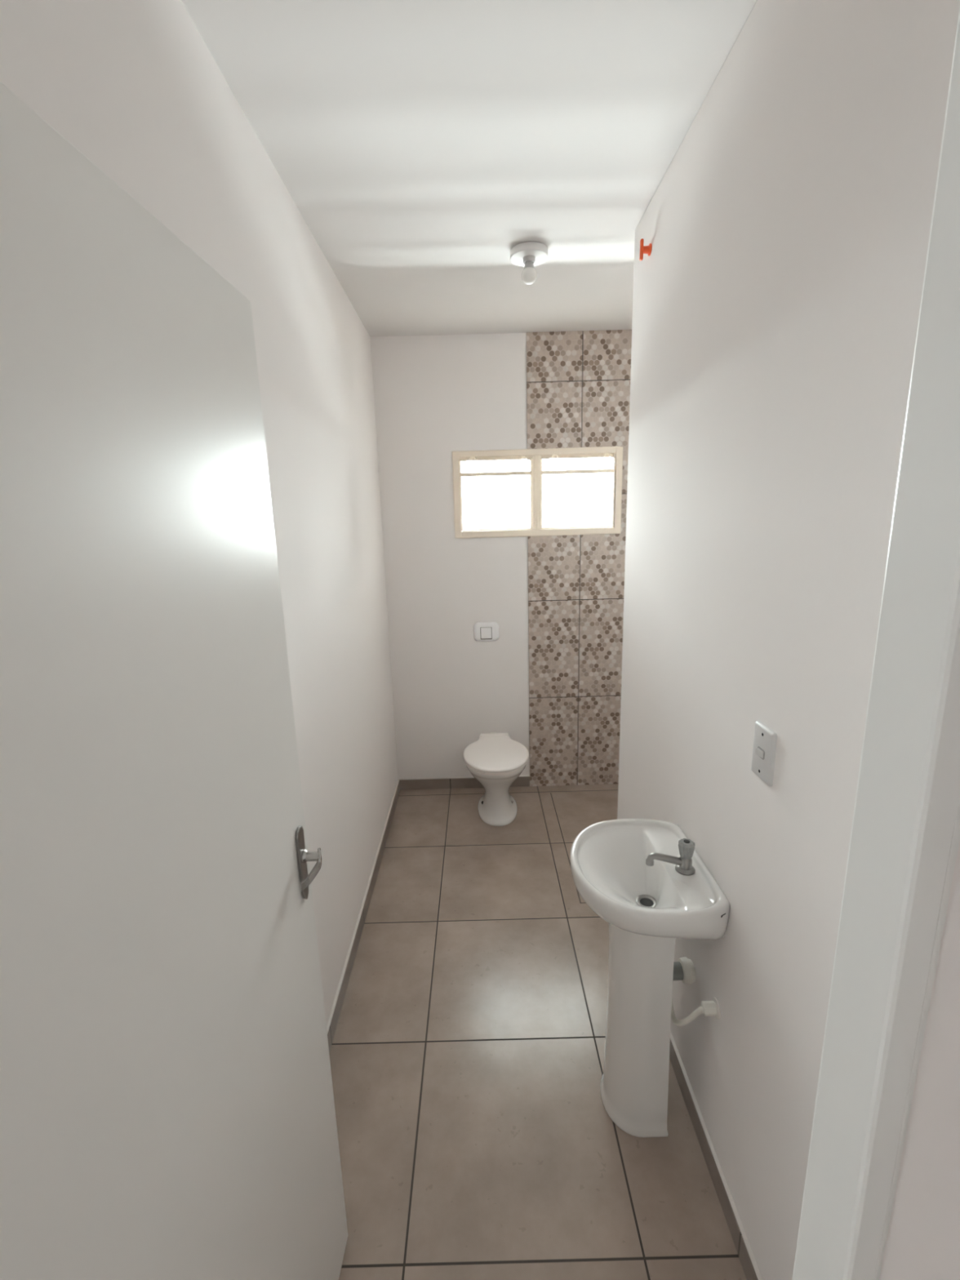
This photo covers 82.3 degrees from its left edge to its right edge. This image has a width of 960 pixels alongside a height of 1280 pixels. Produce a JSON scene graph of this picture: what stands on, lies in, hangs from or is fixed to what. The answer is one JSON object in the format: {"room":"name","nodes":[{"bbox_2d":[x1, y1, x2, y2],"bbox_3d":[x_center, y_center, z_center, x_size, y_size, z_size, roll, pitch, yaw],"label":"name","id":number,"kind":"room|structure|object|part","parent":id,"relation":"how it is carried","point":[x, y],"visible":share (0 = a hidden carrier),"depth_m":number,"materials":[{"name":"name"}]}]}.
{"room":"bathroom","nodes":[
{"label":"bathroom","id":0,"kind":"room"},
{"bbox_2d":[0,0,398,1025],"bbox_3d":[-0.632,-0.046,1.980,0.170,2.742,3.082,-2,12,0],"label":"wall","id":1,"kind":"structure","parent":0,"point":[135,86],"depth_m":1.66,"materials":[{"name":"white paint"}]},
{"bbox_2d":[326,778,399,1053],"bbox_3d":[-0.516,1.268,2.197,0.011,0.076,2.942,-2,12,0],"label":"baseboard","id":2,"kind":"structure","parent":1,"relation":"attached to","point":[340,996],"depth_m":2.31,"materials":[{"name":"ceramic"}]},
{"bbox_2d":[370,333,529,778],"bbox_3d":[0.412,-0.389,3.416,2.275,2.742,0.140,-2,12,0],"label":"wall","id":3,"kind":"structure","parent":0,"point":[435,397],"depth_m":3.32,"materials":[{"name":"white paint"}]},
{"bbox_2d":[400,775,529,790],"bbox_3d":[-0.100,0.942,3.628,0.857,0.076,0.011,-2,12,0],"label":"baseboard","id":4,"kind":"structure","parent":3,"relation":"attached to","point":[522,780],"depth_m":3.62,"materials":[{"name":"ceramic"}]},
{"bbox_2d":[473,622,498,641],"bbox_3d":[0.040,-0.049,3.405,0.156,0.120,0.024,-2,12,0],"label":"plate","id":5,"kind":"object","parent":3,"relation":"attached to","point":[483,631],"visible":1,"depth_m":3.40,"materials":[{"name":"white plastic"}]},
{"bbox_2d":[452,446,622,538],"bbox_3d":[0.340,-0.870,3.256,0.993,0.501,0.057,-2,12,0],"label":"window","id":6,"kind":"structure","parent":3,"relation":"in","point":[535,456],"depth_m":3.22,"materials":[{"name":"beige metal"}]},
{"bbox_3d":[0.095,-0.866,3.255,0.423,0.421,0.028,-2,12,0],"label":"sash","id":7,"kind":"part","parent":6,"relation":"part of","materials":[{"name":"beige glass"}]},
{"bbox_3d":[0.578,-0.879,3.255,0.437,0.421,0.028,-2,12,0],"label":"sash","id":8,"kind":"part","parent":6,"relation":"part of","materials":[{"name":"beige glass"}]},
{"bbox_2d":[526,329,631,786],"bbox_3d":[0.851,-0.386,3.345,1.117,2.742,0.008,-2,12,0],"label":"wall tiles","id":9,"kind":"structure","parent":3,"relation":"attached to","point":[578,382],"depth_m":3.36,"materials":[{"name":"multicoloured tile"}]},
{"bbox_2d":[181,0,757,337],"bbox_3d":[-0.031,-1.160,0.302,3.600,0.120,5.888,-2,12,0],"label":"ceiling","id":10,"kind":"structure","parent":0,"point":[418,143],"depth_m":1.45,"materials":[{"name":"white paint"}]},
{"bbox_2d":[510,241,548,284],"bbox_3d":[0.190,-1.444,2.126,0.147,0.119,0.147,-2,12,0],"label":"ceiling lamp","id":11,"kind":"object","parent":10,"relation":"attached to","point":[527,255],"visible":1,"depth_m":2.10,"materials":[{"name":"white plastic"}]},
{"bbox_2d":[522,255,535,264],"bbox_3d":[0.190,-1.467,2.121,0.049,0.017,0.049,-2,12,0],"label":"socket","id":12,"kind":"object","parent":11,"relation":"attached to","point":[526,260],"depth_m":2.11,"materials":[{"name":"grey plastic"}]},
{"bbox_3d":[0.191,-1.411,2.133,0.061,0.053,0.061,-2,12,0],"label":"bulb","id":13,"kind":"part","parent":11,"relation":"part of","materials":[{"name":"white glass"}]},
{"bbox_2d":[328,783,746,1279],"bbox_3d":[0.044,1.635,0.916,3.600,0.120,5.888,-2,12,0],"label":"floor","id":14,"kind":"structure","parent":0,"point":[477,1139],"depth_m":1.73,"materials":[{"name":"tile"}]},
{"bbox_2d":[462,732,528,826],"bbox_3d":[0.095,0.828,3.272,0.373,0.443,0.658,-2,12,0],"label":"toilet","id":15,"kind":"object","parent":14,"relation":"on","point":[495,760],"visible":1,"depth_m":3.14,"materials":[{"name":"white ceramic"}]},
{"bbox_3d":[0.091,0.660,3.154,0.369,0.014,0.494,-2,12,0],"label":"seat","id":16,"kind":"part","parent":15,"relation":"part of","materials":[{"name":"white plastic"}]},
{"bbox_3d":[0.090,0.642,3.150,0.373,0.021,0.498,-2,12,0],"label":"lid","id":17,"kind":"part","parent":15,"relation":"part of","materials":[{"name":"white plastic"}]},
{"bbox_3d":[0.096,0.854,3.245,0.352,0.403,0.556,-2,12,0],"label":"bowl","id":18,"kind":"part","parent":15,"relation":"part of","materials":[{"name":"white ceramic"}]},
{"bbox_2d":[569,818,729,1137],"bbox_3d":[0.438,0.964,1.579,0.358,0.885,0.430,-2,12,0],"label":"pedestal sink","id":19,"kind":"object","parent":14,"relation":"on","point":[644,877],"visible":1,"depth_m":1.51,"materials":[{"name":"white ceramic"}]},
{"bbox_2d":[569,818,729,939],"bbox_3d":[0.430,0.672,1.515,0.358,0.147,0.430,-2,12,0],"label":"basin","id":20,"kind":"object","parent":19,"relation":"in","point":[655,900],"depth_m":1.47,"materials":[{"name":"white ceramic"}]},
{"bbox_2d":[645,838,695,875],"bbox_3d":[0.510,0.577,1.468,0.132,0.087,0.051,-2,12,0],"label":"faucet","id":21,"kind":"object","parent":19,"relation":"on","point":[683,865],"depth_m":1.46,"materials":[{"name":"silver metal"}]},
{"bbox_2d":[617,0,959,1279],"bbox_3d":[1.003,0.042,1.378,0.837,2.742,1.848,-2,12,0],"label":"wall","id":22,"kind":"structure","parent":0,"point":[777,295],"depth_m":1.10,"materials":[{"name":"white paint"}]},
{"bbox_2d":[639,238,652,261],"bbox_3d":[0.547,-1.290,1.814,0.036,0.062,0.034,-2,12,0],"label":"plug","id":23,"kind":"object","parent":22,"relation":"attached to","point":[643,249],"visible":1,"depth_m":1.81,"materials":[{"name":"orange plastic"}]},
{"bbox_3d":[0.551,-1.290,1.814,0.028,0.034,0.034,-2,12,0],"label":"stem","id":24,"kind":"part","parent":23,"relation":"part of","materials":[{"name":"orange plastic"}]},
{"bbox_2d":[672,956,695,984],"bbox_3d":[0.527,0.873,1.577,0.174,0.252,0.068,-2,12,0],"label":"drain pipe","id":25,"kind":"object","parent":22,"relation":"attached to","point":[684,971],"visible":0.33,"depth_m":1.57,"materials":[{"name":"grey plastic"}]},
{"bbox_2d":[671,995,720,1026],"bbox_3d":[0.564,0.912,1.463,0.059,0.299,0.172,-10,15,-34],"label":"hose","id":26,"kind":"object","parent":22,"relation":"attached to","point":[708,1008],"visible":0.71,"depth_m":1.43,"materials":[{"name":"white plastic"}]},
{"bbox_2d":[669,1030,762,1279],"bbox_3d":[0.622,1.354,1.663,0.011,0.076,1.849,-1,12,0],"label":"baseboard","id":27,"kind":"structure","parent":22,"relation":"attached to","point":[746,1256],"depth_m":1.44,"materials":[{"name":"ceramic"}]},
{"bbox_2d":[751,720,777,786],"bbox_3d":[0.588,0.236,1.147,0.016,0.116,0.078,-2,12,0],"label":"light switch","id":28,"kind":"object","parent":22,"relation":"attached to","point":[765,739],"visible":1,"depth_m":1.13,"materials":[{"name":"white plastic"}]},
{"bbox_2d":[879,840,959,1279],"bbox_3d":[-2.092,0.330,0.444,7.800,2.742,0.062,-2,12,0],"label":"wall","id":29,"kind":"structure","parent":0,"point":[922,1242],"depth_m":0.45,"materials":[{"name":"white paint"}]},
{"bbox_2d":[0,80,347,1279],"bbox_3d":[-0.361,0.531,0.793,0.079,2.090,0.706,-1,12,2],"label":"door","id":30,"kind":"structure","parent":29,"relation":"in","point":[167,1112],"depth_m":0.61,"materials":[{"name":"white paint"}]},
{"bbox_3d":[-0.352,0.444,1.090,0.006,0.161,0.034,-1,12,2],"label":"handle","id":31,"kind":"part","parent":30,"relation":"part of","materials":[{"name":"silver metal"}]},
{"bbox_3d":[-0.326,0.448,1.069,0.017,0.062,0.058,5,14,29],"label":"lever","id":32,"kind":"part","parent":30,"relation":"part of","materials":[{"name":"silver metal"}]},
{"bbox_2d":[791,6,959,1279],"bbox_3d":[-0.052,0.563,0.506,0.798,2.153,0.066,-2,12,0],"label":"door frame","id":33,"kind":"structure","parent":29,"relation":"attached to","point":[904,839],"depth_m":0.40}
]}

